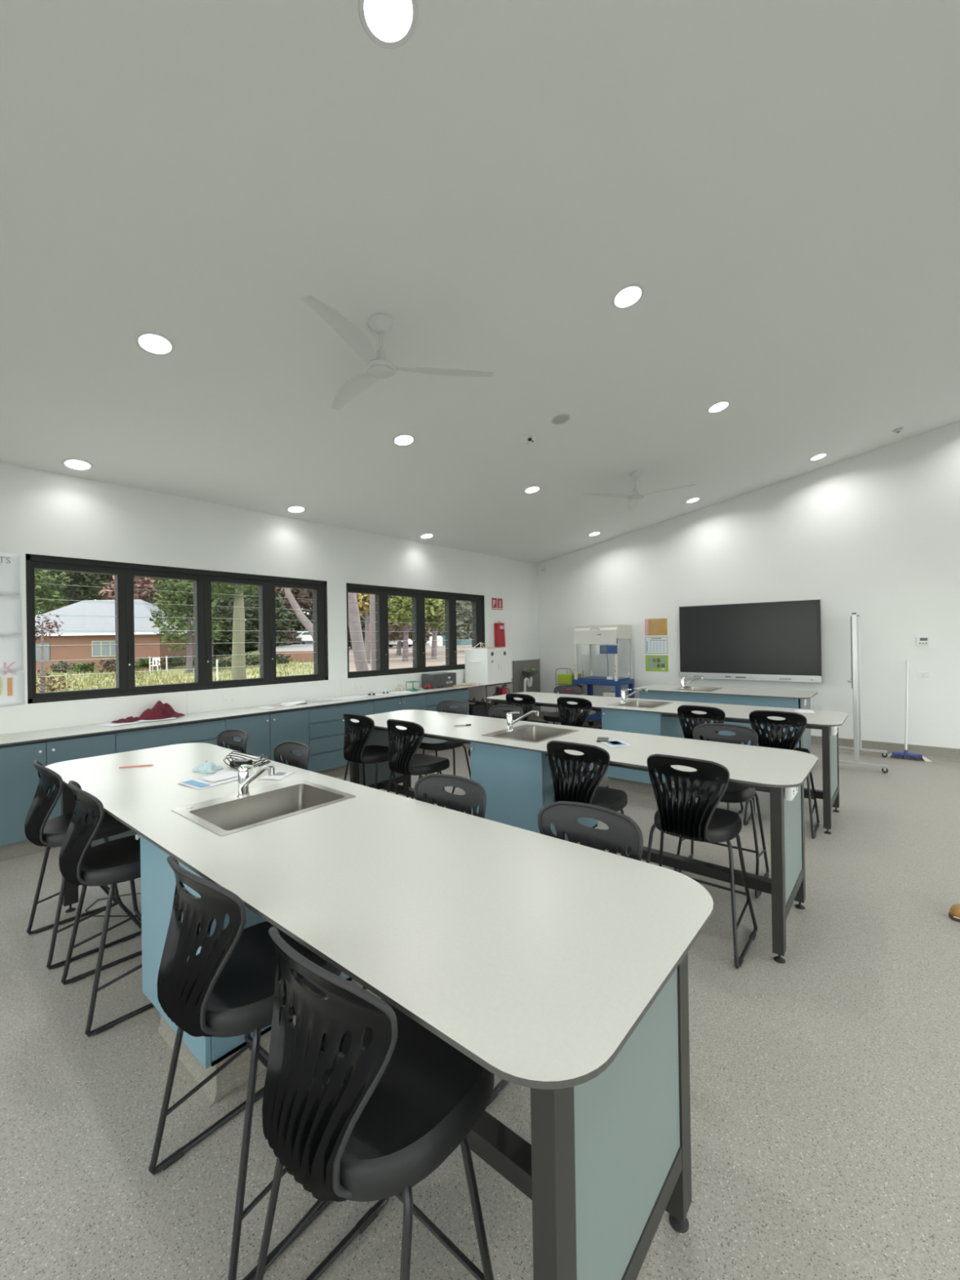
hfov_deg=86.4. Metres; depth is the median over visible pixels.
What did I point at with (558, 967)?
lab table
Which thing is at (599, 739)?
phone
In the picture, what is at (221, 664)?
shrub
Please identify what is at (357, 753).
stool
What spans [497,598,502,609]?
fire sign
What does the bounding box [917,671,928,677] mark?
power outlet
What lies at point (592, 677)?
tray
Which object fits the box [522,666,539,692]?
basin
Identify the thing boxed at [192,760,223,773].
face mask
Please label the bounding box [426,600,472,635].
tree
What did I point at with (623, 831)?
stool
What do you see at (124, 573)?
window
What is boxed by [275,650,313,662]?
ground
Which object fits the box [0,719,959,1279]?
floor
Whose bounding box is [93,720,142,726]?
paper sheet
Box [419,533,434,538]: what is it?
recessed light
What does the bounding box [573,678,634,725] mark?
trolley
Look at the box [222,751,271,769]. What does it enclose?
power adapter
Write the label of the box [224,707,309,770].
base cabinet
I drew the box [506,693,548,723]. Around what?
stool
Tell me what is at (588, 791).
stool
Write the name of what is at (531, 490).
diffuser
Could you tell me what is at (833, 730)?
power outlet
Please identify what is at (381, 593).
window
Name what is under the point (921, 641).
wall thermostat
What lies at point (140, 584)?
tree
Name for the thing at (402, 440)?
diffuser
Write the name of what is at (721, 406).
diffuser
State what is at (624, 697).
mixer tap
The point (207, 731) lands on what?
base cabinet
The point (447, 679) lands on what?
carton
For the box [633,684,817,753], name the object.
bench
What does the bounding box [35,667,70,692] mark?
shrub
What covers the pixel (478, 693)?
base cabinet
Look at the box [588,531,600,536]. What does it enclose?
recessed light
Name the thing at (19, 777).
base cabinet
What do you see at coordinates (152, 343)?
diffuser
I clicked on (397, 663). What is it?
ground
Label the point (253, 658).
shrub
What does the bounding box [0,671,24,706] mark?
poster
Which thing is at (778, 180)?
ceiling
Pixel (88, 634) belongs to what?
brick house
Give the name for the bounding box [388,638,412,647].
parked car
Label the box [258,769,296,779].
leaflet
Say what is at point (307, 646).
ground
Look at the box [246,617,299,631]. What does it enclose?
tree
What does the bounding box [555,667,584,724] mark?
trolley
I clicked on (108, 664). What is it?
shrub
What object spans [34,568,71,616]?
tree
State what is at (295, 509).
diffuser
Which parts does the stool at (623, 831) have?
backrest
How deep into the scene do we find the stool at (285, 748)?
3.20 m
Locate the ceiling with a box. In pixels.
[0,0,959,564]
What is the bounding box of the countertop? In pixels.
[0,681,514,746]
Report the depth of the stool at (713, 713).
4.62 m
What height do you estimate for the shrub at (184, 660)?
1.053 m
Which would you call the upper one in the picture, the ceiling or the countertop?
the ceiling
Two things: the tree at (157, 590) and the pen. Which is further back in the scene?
the tree at (157, 590)
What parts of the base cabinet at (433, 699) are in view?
finger pull, drawer, finger pull, drawer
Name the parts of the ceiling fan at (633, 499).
fan blade, fan blade, fan blade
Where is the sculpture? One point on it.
(479, 642)
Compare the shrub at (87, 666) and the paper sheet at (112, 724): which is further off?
the shrub at (87, 666)
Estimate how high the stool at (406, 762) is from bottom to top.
0.998 m
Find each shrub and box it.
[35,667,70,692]
[48,660,73,672]
[67,662,97,673]
[97,657,115,672]
[134,657,155,670]
[157,653,186,669]
[173,657,194,667]
[212,656,252,668]
[244,650,279,666]
[275,653,292,663]
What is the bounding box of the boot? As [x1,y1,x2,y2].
[948,903,959,922]
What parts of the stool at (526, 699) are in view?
backrest, seat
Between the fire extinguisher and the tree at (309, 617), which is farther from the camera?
the tree at (309, 617)
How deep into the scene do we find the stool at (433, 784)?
2.32 m
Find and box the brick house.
[35,599,213,671]
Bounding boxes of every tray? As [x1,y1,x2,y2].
[573,678,634,685]
[577,675,630,680]
[582,711,601,719]
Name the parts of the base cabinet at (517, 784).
door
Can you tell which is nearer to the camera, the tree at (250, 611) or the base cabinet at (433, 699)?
the base cabinet at (433, 699)
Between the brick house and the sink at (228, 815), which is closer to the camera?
the sink at (228, 815)
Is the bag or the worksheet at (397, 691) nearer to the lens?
the worksheet at (397, 691)
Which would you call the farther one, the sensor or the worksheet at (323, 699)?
the sensor
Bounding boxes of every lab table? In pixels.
[44,742,713,1279]
[342,709,817,963]
[486,692,848,834]
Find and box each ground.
[35,646,313,692]
[275,642,313,651]
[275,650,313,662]
[348,642,471,671]
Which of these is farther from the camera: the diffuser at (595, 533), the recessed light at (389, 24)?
the diffuser at (595, 533)
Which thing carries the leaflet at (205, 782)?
on the lab table at (558, 967)
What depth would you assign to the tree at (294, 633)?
58.42 m
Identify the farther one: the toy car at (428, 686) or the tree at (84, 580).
the tree at (84, 580)
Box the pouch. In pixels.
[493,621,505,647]
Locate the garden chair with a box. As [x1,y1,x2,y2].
[150,657,160,671]
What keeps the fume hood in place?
on the trolley at (595, 715)
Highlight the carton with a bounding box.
[422,671,456,688]
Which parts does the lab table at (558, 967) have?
leg, panel, rail, leg, panel, rail, leg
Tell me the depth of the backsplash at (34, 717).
5.32 m
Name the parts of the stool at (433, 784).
backrest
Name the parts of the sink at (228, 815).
bowl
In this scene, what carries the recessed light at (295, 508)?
in the ceiling
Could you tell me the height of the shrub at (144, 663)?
1.010 m
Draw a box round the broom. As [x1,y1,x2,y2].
[885,660,932,761]
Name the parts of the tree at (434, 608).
crown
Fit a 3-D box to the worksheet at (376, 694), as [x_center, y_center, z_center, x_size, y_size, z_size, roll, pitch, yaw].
[-1.431,0.738,6.897,0.360,0.005,0.250,-1,0,-45]
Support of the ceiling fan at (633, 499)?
hanging from the ceiling
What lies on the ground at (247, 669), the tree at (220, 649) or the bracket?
the tree at (220, 649)
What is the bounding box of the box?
[464,648,511,684]
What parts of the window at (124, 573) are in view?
louvre lever, sash, louvre lever, sash, louvre lever, sash, louvre lever, sash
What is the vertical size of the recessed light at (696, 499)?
0.043 m
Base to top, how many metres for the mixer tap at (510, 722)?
0.174 m
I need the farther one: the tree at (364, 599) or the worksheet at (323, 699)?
the tree at (364, 599)
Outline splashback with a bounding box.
[512,659,540,711]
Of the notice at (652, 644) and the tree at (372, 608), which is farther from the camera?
the tree at (372, 608)
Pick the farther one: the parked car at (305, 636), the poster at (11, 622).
the parked car at (305, 636)
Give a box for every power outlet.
[222,694,235,703]
[354,683,363,690]
[784,786,797,800]
[810,703,822,709]
[830,725,838,735]
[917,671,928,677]
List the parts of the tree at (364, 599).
crown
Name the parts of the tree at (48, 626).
crown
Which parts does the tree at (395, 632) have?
crown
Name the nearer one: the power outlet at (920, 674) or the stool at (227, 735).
the stool at (227, 735)
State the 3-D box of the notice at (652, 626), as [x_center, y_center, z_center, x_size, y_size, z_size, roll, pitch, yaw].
[3.055,-0.225,8.875,0.390,0.290,0.004,-1,0,40]
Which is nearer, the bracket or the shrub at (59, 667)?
the bracket
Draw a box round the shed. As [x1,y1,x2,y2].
[429,632,471,645]
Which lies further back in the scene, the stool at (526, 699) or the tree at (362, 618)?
the tree at (362, 618)
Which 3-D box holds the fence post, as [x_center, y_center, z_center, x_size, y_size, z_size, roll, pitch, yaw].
[-13.370,1.619,25.999,0.070,1.250,0.061,-1,0,40]
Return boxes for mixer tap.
[237,764,274,796]
[506,710,538,730]
[621,688,647,702]
[680,675,702,688]
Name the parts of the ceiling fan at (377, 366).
fan blade, fan blade, fan blade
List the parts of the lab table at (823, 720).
leg, panel, apron rail, apron rail, rail, leg, panel, rail, leg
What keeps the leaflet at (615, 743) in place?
on the lab table at (774, 770)
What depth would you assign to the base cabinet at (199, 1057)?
1.94 m
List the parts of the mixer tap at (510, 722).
lever, spout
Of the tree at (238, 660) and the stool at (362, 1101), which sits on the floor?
the stool at (362, 1101)
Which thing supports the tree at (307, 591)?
on the ground at (307, 646)
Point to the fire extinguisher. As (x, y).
(503, 691)
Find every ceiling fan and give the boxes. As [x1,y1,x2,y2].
[301,294,493,410]
[582,471,695,511]
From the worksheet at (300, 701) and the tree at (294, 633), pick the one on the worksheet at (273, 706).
the worksheet at (300, 701)
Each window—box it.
[25,553,328,703]
[346,582,484,678]
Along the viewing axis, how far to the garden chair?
38.18 m
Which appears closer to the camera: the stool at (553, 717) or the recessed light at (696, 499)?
the stool at (553, 717)
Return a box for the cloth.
[111,715,142,722]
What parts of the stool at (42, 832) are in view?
leg, backrest, leg, rail, seat, rail, leg, leg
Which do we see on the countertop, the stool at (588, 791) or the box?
the box
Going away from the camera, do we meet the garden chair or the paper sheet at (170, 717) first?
the paper sheet at (170, 717)
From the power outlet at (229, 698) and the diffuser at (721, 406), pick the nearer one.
the diffuser at (721, 406)
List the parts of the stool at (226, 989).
leg, backrest, rail, leg, leg, rail, seat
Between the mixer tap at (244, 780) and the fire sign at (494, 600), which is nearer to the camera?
the mixer tap at (244, 780)
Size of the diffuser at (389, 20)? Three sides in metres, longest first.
0.174 x 0.174 x 0.003 m
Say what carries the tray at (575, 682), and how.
on the trolley at (595, 715)
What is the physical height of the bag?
0.669 m
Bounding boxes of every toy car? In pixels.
[367,691,374,695]
[422,684,433,689]
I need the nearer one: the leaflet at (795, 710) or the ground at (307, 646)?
the leaflet at (795, 710)
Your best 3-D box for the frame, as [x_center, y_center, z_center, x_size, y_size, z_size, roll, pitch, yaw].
[-0.982,0.671,7.485,0.152,0.132,0.152,-1,0,40]
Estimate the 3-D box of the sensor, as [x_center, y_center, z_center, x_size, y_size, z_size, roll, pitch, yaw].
[1.272,-1.426,10.312,0.070,0.110,0.052,-1,0,40]
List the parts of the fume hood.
post, post, display panel, post, post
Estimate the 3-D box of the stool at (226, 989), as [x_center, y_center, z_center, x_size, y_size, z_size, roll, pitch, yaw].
[-0.686,1.127,1.561,0.514,0.998,0.488,-1,0,38]
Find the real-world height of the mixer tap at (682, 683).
0.174 m
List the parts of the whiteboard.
board panel, post, post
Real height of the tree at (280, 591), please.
10.395 m
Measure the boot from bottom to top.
0.273 m
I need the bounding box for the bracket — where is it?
[469,682,510,709]
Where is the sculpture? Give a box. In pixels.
[471,642,488,648]
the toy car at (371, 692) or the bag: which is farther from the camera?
the bag
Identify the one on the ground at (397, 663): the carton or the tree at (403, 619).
the tree at (403, 619)
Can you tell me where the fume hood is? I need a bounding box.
[573,623,631,680]
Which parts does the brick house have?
pane, pane, pane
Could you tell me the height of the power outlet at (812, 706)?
0.075 m
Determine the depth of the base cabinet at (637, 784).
5.18 m
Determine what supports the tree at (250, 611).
on the ground at (247, 669)
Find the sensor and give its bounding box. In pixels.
[541,566,545,572]
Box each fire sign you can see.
[491,597,497,609]
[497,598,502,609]
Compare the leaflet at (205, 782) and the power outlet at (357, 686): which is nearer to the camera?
the leaflet at (205, 782)
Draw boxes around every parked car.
[292,631,313,644]
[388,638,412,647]
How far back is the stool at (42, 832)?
2.69 m
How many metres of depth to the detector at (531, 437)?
5.14 m
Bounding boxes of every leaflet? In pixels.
[177,770,252,789]
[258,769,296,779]
[601,739,632,746]
[794,709,814,713]
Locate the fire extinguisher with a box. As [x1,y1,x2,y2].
[496,684,509,695]
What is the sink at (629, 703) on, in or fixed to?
in the lab table at (823, 720)
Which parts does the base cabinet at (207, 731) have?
finger pull, finger pull, drawer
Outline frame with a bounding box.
[405,680,420,690]
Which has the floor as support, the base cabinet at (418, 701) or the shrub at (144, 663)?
the base cabinet at (418, 701)
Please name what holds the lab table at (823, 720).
on the floor
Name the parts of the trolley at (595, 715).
leg, leg, leg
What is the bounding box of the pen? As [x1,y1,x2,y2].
[453,724,471,726]
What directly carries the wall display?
attached to the wall at (874, 535)
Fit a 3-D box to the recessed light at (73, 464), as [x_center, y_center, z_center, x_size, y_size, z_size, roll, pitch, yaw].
[-3.491,-1.520,4.434,0.212,0.043,0.215,-1,0,45]
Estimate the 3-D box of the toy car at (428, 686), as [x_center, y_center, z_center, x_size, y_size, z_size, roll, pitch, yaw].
[-0.774,0.697,7.625,0.130,0.071,0.083,-1,0,-38]
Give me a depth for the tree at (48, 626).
14.46 m
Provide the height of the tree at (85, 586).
20.215 m
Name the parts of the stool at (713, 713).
backrest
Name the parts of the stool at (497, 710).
backrest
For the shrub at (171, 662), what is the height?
1.277 m
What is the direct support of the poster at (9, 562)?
attached to the wall at (42, 513)
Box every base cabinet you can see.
[0,731,115,862]
[115,718,225,753]
[135,834,363,1108]
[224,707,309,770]
[307,699,373,777]
[372,693,426,754]
[424,688,469,754]
[467,678,512,704]
[470,742,597,844]
[601,708,687,801]
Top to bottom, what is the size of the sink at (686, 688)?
0.182 m
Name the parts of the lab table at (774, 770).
leg, panel, rail, leg, apron rail, rail, apron rail, rail, leg, panel, rail, leg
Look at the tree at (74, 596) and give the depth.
81.18 m
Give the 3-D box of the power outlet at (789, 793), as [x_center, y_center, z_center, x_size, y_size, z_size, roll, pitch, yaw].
[1.600,0.754,2.616,0.043,0.095,0.180,-1,0,40]
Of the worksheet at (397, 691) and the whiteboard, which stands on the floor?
the whiteboard
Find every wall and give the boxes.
[0,462,538,706]
[537,421,959,748]
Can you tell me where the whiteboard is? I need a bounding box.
[838,613,888,773]
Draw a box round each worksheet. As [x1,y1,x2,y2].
[254,703,297,708]
[280,700,307,705]
[307,697,339,702]
[332,695,369,700]
[357,693,390,696]
[384,690,415,693]
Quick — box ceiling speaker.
[551,413,569,424]
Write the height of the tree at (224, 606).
7.578 m
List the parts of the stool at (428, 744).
seat, backrest, leg, leg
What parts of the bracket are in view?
post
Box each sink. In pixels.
[171,778,355,835]
[481,724,579,742]
[607,699,673,708]
[672,686,722,691]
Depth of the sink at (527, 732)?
4.09 m
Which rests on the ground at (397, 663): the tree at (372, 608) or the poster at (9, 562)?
the tree at (372, 608)
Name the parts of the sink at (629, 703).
bowl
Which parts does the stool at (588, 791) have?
backrest, seat, leg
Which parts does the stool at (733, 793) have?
leg, leg, seat, backrest, leg, leg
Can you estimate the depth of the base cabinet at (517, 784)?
3.51 m
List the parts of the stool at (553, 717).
seat, backrest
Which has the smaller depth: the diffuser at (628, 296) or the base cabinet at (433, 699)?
the diffuser at (628, 296)
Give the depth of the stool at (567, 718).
5.41 m
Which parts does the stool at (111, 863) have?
leg, backrest, leg, rail, seat, rail, leg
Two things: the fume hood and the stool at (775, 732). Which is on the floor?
the stool at (775, 732)
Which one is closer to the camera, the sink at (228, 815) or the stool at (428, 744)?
the sink at (228, 815)
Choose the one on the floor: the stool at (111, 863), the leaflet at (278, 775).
the stool at (111, 863)
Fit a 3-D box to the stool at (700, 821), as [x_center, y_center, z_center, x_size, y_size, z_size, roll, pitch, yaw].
[1.177,1.099,2.788,0.514,0.998,0.488,-1,0,40]
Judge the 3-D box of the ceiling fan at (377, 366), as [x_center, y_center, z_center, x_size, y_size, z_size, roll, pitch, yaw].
[-0.773,-1.917,3.353,1.253,0.346,1.278,-1,0,40]
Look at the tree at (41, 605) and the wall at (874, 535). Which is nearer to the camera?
the wall at (874, 535)
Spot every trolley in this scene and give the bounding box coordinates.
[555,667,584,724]
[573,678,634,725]
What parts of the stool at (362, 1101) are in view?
leg, rail, backrest, leg, seat, leg, leg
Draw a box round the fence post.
[216,659,217,679]
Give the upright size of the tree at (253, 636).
4.347 m
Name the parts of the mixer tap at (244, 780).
lever, spout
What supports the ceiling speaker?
attached to the ceiling
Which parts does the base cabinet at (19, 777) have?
door, door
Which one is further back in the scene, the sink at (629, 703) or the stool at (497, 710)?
the sink at (629, 703)
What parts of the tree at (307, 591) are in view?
crown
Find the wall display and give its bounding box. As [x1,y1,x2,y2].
[678,599,822,683]
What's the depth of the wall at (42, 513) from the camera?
5.78 m
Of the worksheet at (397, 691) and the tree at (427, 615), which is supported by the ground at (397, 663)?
the tree at (427, 615)
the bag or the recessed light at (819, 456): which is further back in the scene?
the bag
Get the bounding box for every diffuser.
[64,460,90,469]
[138,334,171,353]
[288,506,303,512]
[364,0,412,41]
[394,435,413,444]
[421,533,432,537]
[525,487,538,493]
[589,532,599,535]
[614,286,640,306]
[687,497,698,502]
[709,402,728,412]
[810,453,825,460]
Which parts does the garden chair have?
backrest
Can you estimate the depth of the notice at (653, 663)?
8.86 m
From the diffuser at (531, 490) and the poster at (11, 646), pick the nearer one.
the poster at (11, 646)
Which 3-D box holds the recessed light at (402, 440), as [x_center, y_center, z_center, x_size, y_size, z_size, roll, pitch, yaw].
[-0.722,-1.893,4.845,0.212,0.043,0.215,-1,0,45]
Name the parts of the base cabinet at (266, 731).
door, door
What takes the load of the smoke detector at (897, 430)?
attached to the ceiling
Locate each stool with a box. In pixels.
[24,760,141,969]
[58,780,154,1036]
[148,855,341,1279]
[217,728,248,753]
[254,926,494,1279]
[273,741,310,770]
[342,712,398,795]
[362,773,486,990]
[386,719,449,808]
[411,700,471,799]
[468,704,523,756]
[487,800,643,1106]
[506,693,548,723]
[543,684,582,724]
[546,740,631,854]
[556,697,608,787]
[645,753,757,968]
[674,723,768,897]
[677,705,743,814]
[743,710,819,838]
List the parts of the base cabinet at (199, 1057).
knob, door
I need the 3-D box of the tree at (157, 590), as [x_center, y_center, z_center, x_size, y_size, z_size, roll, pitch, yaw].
[-32.014,-1.539,53.102,5.742,8.202,5.331,-1,0,40]
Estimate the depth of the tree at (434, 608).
37.66 m
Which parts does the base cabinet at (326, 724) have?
finger pull, finger pull, drawer, drawer, drawer, finger pull, finger pull, drawer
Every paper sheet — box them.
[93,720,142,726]
[137,717,176,721]
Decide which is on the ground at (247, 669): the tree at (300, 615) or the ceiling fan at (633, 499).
the tree at (300, 615)
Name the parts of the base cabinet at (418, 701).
door, door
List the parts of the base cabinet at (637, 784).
door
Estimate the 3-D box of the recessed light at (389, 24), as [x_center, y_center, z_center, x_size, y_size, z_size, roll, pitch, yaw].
[-0.334,-2.293,1.863,0.212,0.043,0.215,-1,0,45]
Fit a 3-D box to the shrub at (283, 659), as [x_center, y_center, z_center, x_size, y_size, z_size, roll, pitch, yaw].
[-13.525,1.278,33.916,1.886,1.201,1.902,-1,0,40]
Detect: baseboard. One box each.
[539,711,959,762]
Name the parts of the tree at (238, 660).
crown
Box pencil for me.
[119,764,153,768]
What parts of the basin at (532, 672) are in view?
bowl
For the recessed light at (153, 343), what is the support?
in the ceiling
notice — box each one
[644,617,666,635]
[644,636,667,653]
[645,655,668,671]
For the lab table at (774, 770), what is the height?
0.900 m
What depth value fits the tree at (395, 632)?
42.03 m
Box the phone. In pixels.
[596,737,608,742]
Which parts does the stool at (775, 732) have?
leg, leg, backrest, seat, leg, rail, leg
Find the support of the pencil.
on the lab table at (558, 967)
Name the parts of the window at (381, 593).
sash, louvre lever, sash, louvre lever, sash, sash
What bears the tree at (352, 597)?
on the ground at (397, 663)
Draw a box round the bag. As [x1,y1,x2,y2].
[468,697,491,717]
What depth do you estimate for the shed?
70.69 m
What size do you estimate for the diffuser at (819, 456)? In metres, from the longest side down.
0.174 x 0.174 x 0.003 m
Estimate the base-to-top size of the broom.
1.261 m
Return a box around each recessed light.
[62,458,93,471]
[134,331,174,355]
[286,505,306,513]
[358,0,417,48]
[392,434,415,446]
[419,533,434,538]
[524,485,540,493]
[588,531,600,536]
[611,284,644,309]
[685,497,700,503]
[706,400,730,413]
[808,453,827,461]
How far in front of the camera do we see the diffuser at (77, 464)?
4.43 m
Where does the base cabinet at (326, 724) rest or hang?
on the floor
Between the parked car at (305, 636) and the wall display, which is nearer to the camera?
the wall display
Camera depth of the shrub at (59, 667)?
37.52 m
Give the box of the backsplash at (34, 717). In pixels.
[0,669,465,734]
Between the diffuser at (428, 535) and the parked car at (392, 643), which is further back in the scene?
the parked car at (392, 643)
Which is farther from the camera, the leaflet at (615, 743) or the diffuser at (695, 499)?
the diffuser at (695, 499)
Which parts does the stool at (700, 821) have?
leg, leg, backrest, seat, leg, rail, leg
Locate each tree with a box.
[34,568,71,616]
[35,613,64,692]
[36,590,79,609]
[40,569,115,608]
[42,574,115,604]
[69,586,115,599]
[98,575,177,606]
[146,590,192,621]
[149,577,225,673]
[176,580,258,679]
[182,591,234,660]
[212,586,298,650]
[213,626,250,658]
[244,625,302,644]
[244,628,291,651]
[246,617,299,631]
[253,586,312,618]
[284,587,313,639]
[293,588,313,643]
[294,615,312,631]
[311,595,369,648]
[347,592,368,671]
[348,611,391,648]
[355,593,369,663]
[369,594,376,670]
[387,595,431,661]
[388,620,432,654]
[410,615,432,637]
[424,598,444,658]
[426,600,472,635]
[438,600,472,647]
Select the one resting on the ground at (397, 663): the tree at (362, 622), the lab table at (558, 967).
the tree at (362, 622)
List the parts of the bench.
panel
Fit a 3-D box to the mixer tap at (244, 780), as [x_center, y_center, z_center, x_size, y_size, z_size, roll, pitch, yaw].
[-1.021,0.643,2.331,0.302,0.174,0.054,-1,0,40]
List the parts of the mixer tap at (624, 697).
lever, spout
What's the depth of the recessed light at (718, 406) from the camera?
5.12 m
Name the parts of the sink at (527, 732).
bowl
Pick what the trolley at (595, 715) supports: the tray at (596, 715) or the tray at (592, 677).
the tray at (596, 715)
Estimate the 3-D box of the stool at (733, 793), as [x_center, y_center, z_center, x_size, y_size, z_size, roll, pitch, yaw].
[1.625,1.093,3.453,0.514,0.998,0.488,-1,0,38]
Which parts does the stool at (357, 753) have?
leg, backrest, leg, seat, leg, leg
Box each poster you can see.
[0,552,19,595]
[0,595,22,635]
[0,635,23,674]
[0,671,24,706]
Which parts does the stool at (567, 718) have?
backrest, seat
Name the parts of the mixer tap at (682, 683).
spout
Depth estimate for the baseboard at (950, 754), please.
6.83 m
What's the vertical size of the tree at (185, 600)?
7.602 m
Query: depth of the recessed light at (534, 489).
6.51 m
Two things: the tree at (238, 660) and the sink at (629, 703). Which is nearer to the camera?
the sink at (629, 703)
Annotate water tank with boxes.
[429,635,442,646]
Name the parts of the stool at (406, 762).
leg, backrest, leg, seat, leg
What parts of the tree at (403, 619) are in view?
crown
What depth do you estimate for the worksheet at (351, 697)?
6.59 m
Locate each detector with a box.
[519,433,536,444]
[892,426,902,433]
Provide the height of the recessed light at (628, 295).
0.043 m
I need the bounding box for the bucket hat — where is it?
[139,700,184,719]
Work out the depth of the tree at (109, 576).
56.56 m
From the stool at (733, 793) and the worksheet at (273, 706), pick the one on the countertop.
the worksheet at (273, 706)
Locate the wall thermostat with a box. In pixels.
[915,636,928,645]

